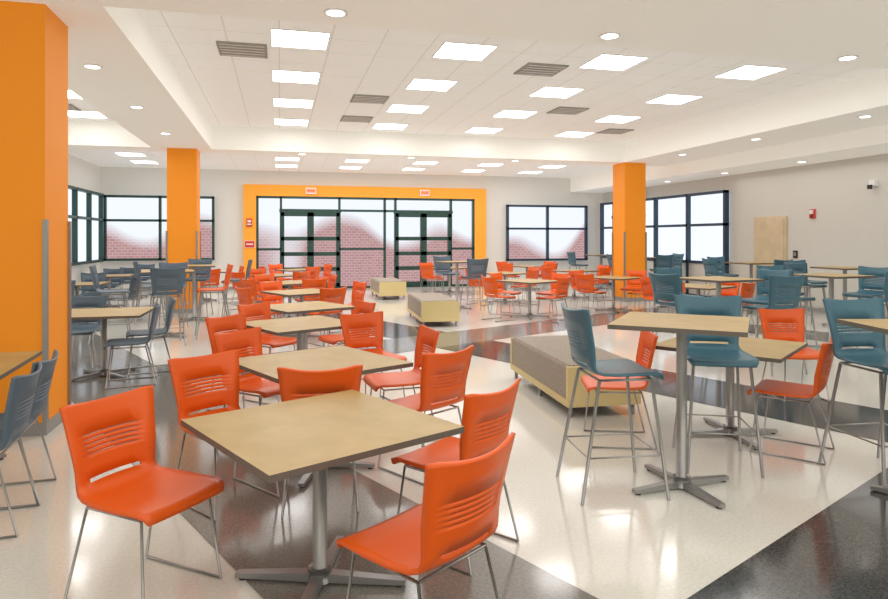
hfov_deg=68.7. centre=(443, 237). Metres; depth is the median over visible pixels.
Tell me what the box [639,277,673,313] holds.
chair
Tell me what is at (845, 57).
recessed light
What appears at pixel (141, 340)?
chair
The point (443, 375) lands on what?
chair
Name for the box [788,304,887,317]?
baseboard
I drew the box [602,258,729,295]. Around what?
sill
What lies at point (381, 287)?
ottoman bench
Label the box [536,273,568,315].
chair
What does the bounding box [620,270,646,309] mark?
chair
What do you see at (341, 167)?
ceiling light
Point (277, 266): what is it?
chair
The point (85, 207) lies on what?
window
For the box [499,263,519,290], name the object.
chair
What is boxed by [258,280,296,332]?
chair
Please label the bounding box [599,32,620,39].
recessed light
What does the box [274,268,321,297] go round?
table
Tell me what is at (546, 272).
chair
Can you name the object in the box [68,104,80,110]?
ceiling vent
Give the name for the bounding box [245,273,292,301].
table
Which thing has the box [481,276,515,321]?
chair
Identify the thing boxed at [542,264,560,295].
chair
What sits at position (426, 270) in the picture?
chair
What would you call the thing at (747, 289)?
chair
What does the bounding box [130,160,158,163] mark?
ceiling light
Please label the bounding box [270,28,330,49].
ceiling light
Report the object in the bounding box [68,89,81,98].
ceiling light
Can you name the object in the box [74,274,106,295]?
chair
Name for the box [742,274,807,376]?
bar stool
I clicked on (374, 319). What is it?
chair
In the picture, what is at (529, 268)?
chair
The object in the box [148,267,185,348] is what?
bar stool
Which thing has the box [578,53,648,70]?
ceiling light
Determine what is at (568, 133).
ceiling light
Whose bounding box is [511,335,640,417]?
ottoman bench
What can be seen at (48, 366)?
chair
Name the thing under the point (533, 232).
window
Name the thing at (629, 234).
column
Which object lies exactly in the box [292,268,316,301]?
chair
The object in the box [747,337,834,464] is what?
chair
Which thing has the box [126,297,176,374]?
chair
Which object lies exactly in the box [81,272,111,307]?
chair
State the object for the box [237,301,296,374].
chair
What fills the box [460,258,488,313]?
bar stool
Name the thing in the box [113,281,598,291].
baseboard
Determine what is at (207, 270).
bar stool
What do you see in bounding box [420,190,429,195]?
exit sign
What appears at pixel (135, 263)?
bar stool
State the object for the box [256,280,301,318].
table
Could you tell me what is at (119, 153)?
ceiling light
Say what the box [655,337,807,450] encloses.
table
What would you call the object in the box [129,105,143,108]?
recessed light
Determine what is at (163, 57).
ceiling
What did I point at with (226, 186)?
wall
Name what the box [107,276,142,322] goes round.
chair
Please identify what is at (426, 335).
chair
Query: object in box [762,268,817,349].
bar stool
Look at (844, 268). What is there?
bar-height table
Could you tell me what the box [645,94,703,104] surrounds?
ceiling light
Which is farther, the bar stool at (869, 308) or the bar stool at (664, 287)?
the bar stool at (664, 287)
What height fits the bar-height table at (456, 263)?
1.070 m
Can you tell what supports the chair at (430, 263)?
on the floor
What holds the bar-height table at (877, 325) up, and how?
on the floor
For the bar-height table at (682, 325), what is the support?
on the floor
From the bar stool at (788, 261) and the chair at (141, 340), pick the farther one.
the bar stool at (788, 261)
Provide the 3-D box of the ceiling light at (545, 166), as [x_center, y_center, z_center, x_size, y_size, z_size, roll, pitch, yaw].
[3.165,-2.093,19.061,0.630,0.013,0.630,0,0,-14]
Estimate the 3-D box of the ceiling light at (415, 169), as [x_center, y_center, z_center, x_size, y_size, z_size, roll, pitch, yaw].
[-0.936,-2.093,19.776,0.630,0.013,0.630,0,0,-14]
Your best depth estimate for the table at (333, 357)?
4.50 m
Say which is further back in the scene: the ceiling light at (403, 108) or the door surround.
the door surround
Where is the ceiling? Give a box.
[0,0,887,192]
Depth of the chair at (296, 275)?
14.41 m
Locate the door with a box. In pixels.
[754,216,787,304]
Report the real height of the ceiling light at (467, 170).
0.013 m
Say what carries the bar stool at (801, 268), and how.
on the floor
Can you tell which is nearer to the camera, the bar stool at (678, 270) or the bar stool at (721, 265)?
the bar stool at (678, 270)
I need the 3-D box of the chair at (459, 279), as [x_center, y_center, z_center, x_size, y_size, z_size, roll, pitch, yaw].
[0.724,1.169,18.428,0.563,0.860,0.491,0,0,39]
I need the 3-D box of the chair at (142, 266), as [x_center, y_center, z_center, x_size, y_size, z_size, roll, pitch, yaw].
[-8.441,1.169,18.229,0.491,0.860,0.563,0,0,-2]
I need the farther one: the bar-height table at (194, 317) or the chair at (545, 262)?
the chair at (545, 262)
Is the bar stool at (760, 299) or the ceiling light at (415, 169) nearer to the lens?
the bar stool at (760, 299)
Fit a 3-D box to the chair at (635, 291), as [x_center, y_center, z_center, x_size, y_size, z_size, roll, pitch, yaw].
[4.208,1.169,13.694,0.563,0.860,0.491,0,0,32]
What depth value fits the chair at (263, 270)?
15.85 m
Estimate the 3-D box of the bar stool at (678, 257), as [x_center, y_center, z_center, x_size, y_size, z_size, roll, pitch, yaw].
[6.286,1.015,17.984,0.584,1.173,0.502,0,0,-17]
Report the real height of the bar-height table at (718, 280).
1.070 m
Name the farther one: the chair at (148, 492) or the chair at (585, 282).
the chair at (585, 282)
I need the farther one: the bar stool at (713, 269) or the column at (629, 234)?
the column at (629, 234)
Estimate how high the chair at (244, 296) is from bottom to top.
0.860 m
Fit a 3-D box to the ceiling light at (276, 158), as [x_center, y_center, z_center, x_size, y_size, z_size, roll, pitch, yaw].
[-4.154,-2.093,17.207,0.630,0.013,0.630,0,0,-14]
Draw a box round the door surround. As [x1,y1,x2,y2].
[243,184,485,278]
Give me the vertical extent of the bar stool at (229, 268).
1.173 m
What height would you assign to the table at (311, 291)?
0.740 m
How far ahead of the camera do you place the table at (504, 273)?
16.03 m
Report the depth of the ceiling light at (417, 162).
17.97 m
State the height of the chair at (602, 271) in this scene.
0.860 m
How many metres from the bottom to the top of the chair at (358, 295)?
0.860 m
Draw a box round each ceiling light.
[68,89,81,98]
[68,111,107,118]
[114,152,146,156]
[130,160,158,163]
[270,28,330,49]
[272,69,320,83]
[273,98,313,107]
[274,118,308,125]
[275,157,299,160]
[275,164,297,166]
[339,166,361,168]
[345,159,369,162]
[372,123,408,129]
[386,104,429,112]
[402,168,425,170]
[405,78,457,90]
[412,161,437,164]
[432,41,497,60]
[461,169,484,171]
[465,127,503,133]
[476,163,502,165]
[492,110,537,117]
[519,171,542,173]
[528,86,583,97]
[538,165,565,167]
[555,131,594,136]
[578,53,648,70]
[594,115,640,122]
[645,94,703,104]
[714,64,787,79]
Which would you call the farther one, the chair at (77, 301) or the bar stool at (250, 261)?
the bar stool at (250, 261)
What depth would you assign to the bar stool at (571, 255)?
20.18 m
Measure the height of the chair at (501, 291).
0.860 m
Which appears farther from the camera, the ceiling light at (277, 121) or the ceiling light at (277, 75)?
the ceiling light at (277, 121)
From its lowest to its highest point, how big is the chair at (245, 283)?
0.860 m
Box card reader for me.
[793,251,797,257]
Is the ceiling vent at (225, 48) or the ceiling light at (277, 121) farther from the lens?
the ceiling light at (277, 121)
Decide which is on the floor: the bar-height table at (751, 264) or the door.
the bar-height table at (751, 264)
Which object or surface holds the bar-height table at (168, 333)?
on the floor
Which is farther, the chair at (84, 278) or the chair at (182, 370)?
the chair at (84, 278)
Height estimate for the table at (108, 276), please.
0.740 m
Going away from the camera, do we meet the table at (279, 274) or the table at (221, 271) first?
the table at (279, 274)
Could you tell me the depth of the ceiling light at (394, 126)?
13.92 m
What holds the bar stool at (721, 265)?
on the floor
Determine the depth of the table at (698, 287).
11.53 m
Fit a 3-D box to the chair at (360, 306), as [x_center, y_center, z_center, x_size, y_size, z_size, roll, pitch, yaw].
[-1.105,1.169,7.499,0.563,0.860,0.491,0,0,-35]
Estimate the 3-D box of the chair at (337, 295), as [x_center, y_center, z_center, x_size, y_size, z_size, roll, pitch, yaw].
[-1.808,1.169,9.898,0.491,0.860,0.563,0,0,-44]
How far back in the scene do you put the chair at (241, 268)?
17.15 m
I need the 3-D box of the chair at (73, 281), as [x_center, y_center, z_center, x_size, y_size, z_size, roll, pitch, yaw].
[-6.773,1.169,11.514,0.491,0.860,0.563,0,0,-24]
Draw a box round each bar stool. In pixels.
[88,265,131,343]
[133,261,165,324]
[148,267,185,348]
[156,262,188,328]
[183,258,212,316]
[195,264,232,339]
[221,259,252,316]
[433,256,460,299]
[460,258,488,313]
[556,302,670,505]
[567,252,587,272]
[605,254,611,295]
[648,254,673,295]
[648,272,708,367]
[654,267,703,334]
[672,253,683,267]
[672,295,764,477]
[702,258,734,295]
[707,256,738,296]
[741,269,791,337]
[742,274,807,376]
[754,259,793,314]
[755,265,806,341]
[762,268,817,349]
[784,262,828,329]
[787,260,827,323]
[818,297,887,486]
[841,266,887,347]
[856,271,887,351]
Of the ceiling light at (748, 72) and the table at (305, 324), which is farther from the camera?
the ceiling light at (748, 72)
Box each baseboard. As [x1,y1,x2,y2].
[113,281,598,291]
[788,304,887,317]
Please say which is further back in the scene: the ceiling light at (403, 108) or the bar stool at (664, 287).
the ceiling light at (403, 108)
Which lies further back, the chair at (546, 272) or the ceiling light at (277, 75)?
the chair at (546, 272)
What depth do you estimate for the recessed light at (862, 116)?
10.09 m
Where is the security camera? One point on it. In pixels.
(871, 182)
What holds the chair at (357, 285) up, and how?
on the floor
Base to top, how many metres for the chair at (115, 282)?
0.860 m
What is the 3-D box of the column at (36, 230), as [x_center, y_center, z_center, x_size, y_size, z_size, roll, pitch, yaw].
[-3.600,-0.590,5.494,0.636,4.380,0.636,0,0,-14]
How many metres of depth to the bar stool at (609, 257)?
17.63 m
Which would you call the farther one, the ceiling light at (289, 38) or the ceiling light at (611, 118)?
the ceiling light at (611, 118)
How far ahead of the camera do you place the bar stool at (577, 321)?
4.01 m
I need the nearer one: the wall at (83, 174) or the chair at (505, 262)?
the wall at (83, 174)
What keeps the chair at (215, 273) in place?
on the floor
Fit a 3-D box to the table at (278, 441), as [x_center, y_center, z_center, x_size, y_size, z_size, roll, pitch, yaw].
[-0.576,1.230,3.022,0.950,0.740,0.950,0,0,-40]
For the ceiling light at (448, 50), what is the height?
0.013 m
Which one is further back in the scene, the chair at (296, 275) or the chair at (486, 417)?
the chair at (296, 275)
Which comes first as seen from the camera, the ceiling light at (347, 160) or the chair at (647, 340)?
the chair at (647, 340)
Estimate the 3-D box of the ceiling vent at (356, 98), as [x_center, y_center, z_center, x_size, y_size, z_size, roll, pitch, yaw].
[-1.290,-2.387,11.196,0.600,0.026,0.600,0,0,-14]
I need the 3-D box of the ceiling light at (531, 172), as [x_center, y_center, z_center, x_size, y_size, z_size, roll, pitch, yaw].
[2.748,-2.093,20.709,0.630,0.013,0.630,0,0,-14]
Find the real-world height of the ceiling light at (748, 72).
0.013 m
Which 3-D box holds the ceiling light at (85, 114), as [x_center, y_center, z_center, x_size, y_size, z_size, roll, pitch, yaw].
[-6.962,-2.393,12.575,0.690,0.013,0.690,0,0,-14]
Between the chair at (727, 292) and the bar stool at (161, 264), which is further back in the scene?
the chair at (727, 292)
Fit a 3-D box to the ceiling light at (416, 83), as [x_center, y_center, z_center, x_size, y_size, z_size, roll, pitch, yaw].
[-0.205,-2.393,10.171,0.690,0.013,0.690,0,0,-14]
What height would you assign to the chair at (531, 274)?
0.860 m
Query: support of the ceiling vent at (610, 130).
in the ceiling
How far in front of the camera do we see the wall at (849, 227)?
13.92 m
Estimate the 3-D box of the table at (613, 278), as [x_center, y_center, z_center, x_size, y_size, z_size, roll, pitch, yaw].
[3.714,1.230,14.249,0.950,0.740,0.950,0,0,45]
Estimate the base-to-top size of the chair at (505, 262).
0.860 m
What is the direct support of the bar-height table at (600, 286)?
on the floor
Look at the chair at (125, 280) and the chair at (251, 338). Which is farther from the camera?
the chair at (125, 280)
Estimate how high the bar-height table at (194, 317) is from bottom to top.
1.070 m
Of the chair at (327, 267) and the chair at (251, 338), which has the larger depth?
the chair at (327, 267)
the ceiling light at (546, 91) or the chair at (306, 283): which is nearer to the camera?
the ceiling light at (546, 91)
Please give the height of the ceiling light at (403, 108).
0.013 m
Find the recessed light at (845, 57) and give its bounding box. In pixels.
[837,55,858,60]
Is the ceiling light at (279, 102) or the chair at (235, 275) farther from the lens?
the chair at (235, 275)
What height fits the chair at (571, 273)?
0.860 m
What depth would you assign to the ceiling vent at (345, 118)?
12.98 m
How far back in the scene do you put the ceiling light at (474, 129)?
14.43 m
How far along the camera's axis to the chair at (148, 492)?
2.99 m
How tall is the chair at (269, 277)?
0.860 m
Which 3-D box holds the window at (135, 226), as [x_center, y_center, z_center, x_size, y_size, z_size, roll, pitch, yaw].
[-8.457,-0.295,19.371,3.060,1.930,0.130,0,0,-14]
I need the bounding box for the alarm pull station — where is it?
[247,218,251,226]
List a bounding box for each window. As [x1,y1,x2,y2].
[68,185,103,265]
[104,195,214,260]
[256,196,474,289]
[506,205,587,260]
[600,190,728,296]
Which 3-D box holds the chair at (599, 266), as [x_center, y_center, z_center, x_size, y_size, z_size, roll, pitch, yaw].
[4.172,1.169,17.697,0.563,0.860,0.491,0,0,-27]
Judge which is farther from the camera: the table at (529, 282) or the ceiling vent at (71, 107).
the table at (529, 282)
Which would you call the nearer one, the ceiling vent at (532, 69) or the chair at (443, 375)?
the chair at (443, 375)
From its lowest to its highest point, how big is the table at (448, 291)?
0.740 m
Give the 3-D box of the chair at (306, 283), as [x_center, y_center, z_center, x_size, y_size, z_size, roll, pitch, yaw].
[-2.470,1.169,12.058,0.491,0.860,0.563,0,0,-31]
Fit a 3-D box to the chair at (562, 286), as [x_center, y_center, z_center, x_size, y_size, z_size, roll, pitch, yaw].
[2.123,1.169,12.506,0.563,0.860,0.491,0,0,41]
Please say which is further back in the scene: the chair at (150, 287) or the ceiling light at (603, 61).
the chair at (150, 287)
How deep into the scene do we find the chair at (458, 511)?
2.28 m
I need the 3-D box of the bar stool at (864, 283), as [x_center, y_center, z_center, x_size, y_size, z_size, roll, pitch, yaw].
[6.294,1.015,9.674,0.584,1.173,0.502,0,0,-30]
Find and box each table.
[0,351,41,459]
[72,307,153,381]
[75,282,110,322]
[106,274,133,307]
[141,269,194,339]
[178,264,215,322]
[181,389,463,598]
[202,271,225,300]
[239,345,412,487]
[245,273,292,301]
[246,315,341,394]
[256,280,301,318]
[261,288,320,337]
[270,301,353,349]
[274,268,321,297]
[433,267,466,293]
[435,261,471,308]
[486,271,526,303]
[497,279,556,319]
[513,265,541,289]
[553,269,598,299]
[584,254,611,288]
[594,275,643,312]
[607,312,749,508]
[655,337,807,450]
[680,276,764,296]
[685,283,736,295]
[724,262,773,313]
[794,273,876,348]
[810,266,857,324]
[837,319,887,493]
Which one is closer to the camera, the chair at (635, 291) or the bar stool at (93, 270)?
the bar stool at (93, 270)
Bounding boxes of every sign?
[245,241,254,247]
[306,188,315,193]
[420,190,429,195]
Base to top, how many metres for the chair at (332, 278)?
0.860 m
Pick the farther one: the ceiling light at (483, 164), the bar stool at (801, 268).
the ceiling light at (483, 164)
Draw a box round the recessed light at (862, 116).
[857,115,872,117]
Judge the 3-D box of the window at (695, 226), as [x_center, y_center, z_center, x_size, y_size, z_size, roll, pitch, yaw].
[6.355,0.190,19.684,0.150,2.820,6.600,0,0,-14]
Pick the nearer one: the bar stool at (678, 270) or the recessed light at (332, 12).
the recessed light at (332, 12)
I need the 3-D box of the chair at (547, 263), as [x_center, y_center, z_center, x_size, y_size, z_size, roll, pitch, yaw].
[3.085,1.169,19.456,0.491,0.860,0.563,0,0,-37]
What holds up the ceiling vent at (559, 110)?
in the ceiling
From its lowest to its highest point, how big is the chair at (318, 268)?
0.860 m
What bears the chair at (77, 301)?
on the floor
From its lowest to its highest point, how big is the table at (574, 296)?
0.740 m
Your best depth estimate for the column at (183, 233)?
13.77 m
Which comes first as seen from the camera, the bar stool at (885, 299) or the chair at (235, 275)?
the bar stool at (885, 299)
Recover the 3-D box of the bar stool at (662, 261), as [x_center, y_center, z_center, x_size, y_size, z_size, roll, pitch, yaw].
[5.736,1.015,17.161,0.502,1.173,0.584,0,0,-3]
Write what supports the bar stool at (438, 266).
on the floor
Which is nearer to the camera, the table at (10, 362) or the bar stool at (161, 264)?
the table at (10, 362)
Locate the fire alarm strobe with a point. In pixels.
(812, 212)
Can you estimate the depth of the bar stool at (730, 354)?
4.80 m
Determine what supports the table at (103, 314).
on the floor
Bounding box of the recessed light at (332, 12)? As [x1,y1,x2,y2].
[324,8,347,16]
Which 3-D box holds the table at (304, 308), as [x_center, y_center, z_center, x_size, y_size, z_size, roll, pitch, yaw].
[-1.758,1.230,8.221,0.950,0.740,0.950,0,0,-40]
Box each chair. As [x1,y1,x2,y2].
[0,350,58,507]
[0,362,41,538]
[59,385,224,598]
[72,280,75,307]
[72,295,107,368]
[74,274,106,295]
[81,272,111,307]
[103,268,123,304]
[103,302,160,388]
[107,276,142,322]
[120,267,140,299]
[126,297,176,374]
[132,285,155,306]
[136,264,154,295]
[167,349,279,520]
[201,268,220,303]
[204,313,278,409]
[213,327,279,407]
[221,266,243,299]
[230,272,259,309]
[235,286,278,332]
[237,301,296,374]
[239,278,275,319]
[248,268,265,303]
[253,274,285,316]
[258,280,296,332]
[268,264,291,280]
[277,364,362,517]
[282,271,310,302]
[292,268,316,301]
[295,278,327,301]
[296,266,320,298]
[308,287,346,345]
[310,274,336,317]
[315,264,332,279]
[318,300,375,378]
[322,290,363,348]
[328,281,366,333]
[336,432,515,598]
[339,311,406,399]
[363,324,439,439]
[378,345,474,485]
[391,378,520,575]
[419,262,440,291]
[419,264,442,292]
[458,278,480,294]
[465,269,491,305]
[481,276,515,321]
[489,272,520,315]
[496,261,516,289]
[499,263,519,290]
[511,269,538,306]
[513,267,539,301]
[534,261,554,288]
[536,263,557,291]
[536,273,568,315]
[536,276,570,322]
[540,266,565,299]
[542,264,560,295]
[568,270,598,308]
[574,273,605,314]
[581,331,658,449]
[585,267,611,301]
[594,265,609,297]
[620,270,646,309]
[628,290,657,312]
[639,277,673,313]
[665,282,684,311]
[721,282,740,296]
[740,282,755,331]
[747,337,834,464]
[758,308,829,401]
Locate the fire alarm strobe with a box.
[809,209,815,218]
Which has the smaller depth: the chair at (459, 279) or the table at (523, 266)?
the chair at (459, 279)
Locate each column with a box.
[0,1,71,436]
[166,148,200,313]
[612,162,646,301]
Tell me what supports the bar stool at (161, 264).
on the floor
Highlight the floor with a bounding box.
[0,284,887,598]
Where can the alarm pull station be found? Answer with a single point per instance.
(249, 220)
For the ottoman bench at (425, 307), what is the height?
0.470 m
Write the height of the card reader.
0.170 m
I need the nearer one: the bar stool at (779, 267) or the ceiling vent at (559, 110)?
the bar stool at (779, 267)
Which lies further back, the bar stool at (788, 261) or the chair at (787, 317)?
the bar stool at (788, 261)
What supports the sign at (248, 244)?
attached to the door surround
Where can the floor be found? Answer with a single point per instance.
(801, 530)
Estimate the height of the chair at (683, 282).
0.860 m
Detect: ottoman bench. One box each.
[370,278,405,299]
[407,293,459,325]
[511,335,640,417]
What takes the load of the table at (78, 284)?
on the floor
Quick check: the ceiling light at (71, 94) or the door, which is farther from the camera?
the door
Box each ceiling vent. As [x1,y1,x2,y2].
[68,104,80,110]
[216,41,267,58]
[340,115,372,122]
[350,94,388,103]
[513,62,568,76]
[546,106,588,114]
[597,128,633,133]
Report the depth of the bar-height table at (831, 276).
9.29 m
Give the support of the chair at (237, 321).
on the floor
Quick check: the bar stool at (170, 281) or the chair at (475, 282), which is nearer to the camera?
the bar stool at (170, 281)
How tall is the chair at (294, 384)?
0.860 m
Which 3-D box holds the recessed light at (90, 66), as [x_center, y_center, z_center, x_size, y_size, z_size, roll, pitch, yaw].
[-3.882,-1.893,7.176,0.200,0.014,0.200,0,0,-14]
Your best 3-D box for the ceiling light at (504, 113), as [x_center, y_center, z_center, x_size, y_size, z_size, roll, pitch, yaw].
[1.367,-2.393,12.560,0.690,0.013,0.690,0,0,-14]
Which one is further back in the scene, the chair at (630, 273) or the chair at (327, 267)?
the chair at (327, 267)
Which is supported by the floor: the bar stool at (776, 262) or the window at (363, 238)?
the bar stool at (776, 262)
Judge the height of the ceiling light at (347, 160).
0.013 m
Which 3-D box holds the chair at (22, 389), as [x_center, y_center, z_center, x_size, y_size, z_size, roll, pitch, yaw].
[-2.570,1.169,3.607,0.563,0.860,0.491,0,0,-18]
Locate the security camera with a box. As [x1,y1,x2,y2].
[867,180,877,188]
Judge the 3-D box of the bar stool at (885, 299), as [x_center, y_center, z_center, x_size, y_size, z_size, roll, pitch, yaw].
[5.930,1.015,8.677,0.502,1.173,0.584,0,0,-7]
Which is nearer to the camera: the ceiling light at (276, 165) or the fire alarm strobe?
the fire alarm strobe
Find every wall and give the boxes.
[68,154,99,294]
[100,167,602,288]
[603,153,887,316]
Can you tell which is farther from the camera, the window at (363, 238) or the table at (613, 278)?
the window at (363, 238)
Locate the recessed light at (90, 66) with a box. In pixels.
[82,64,102,68]
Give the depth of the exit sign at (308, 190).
20.33 m

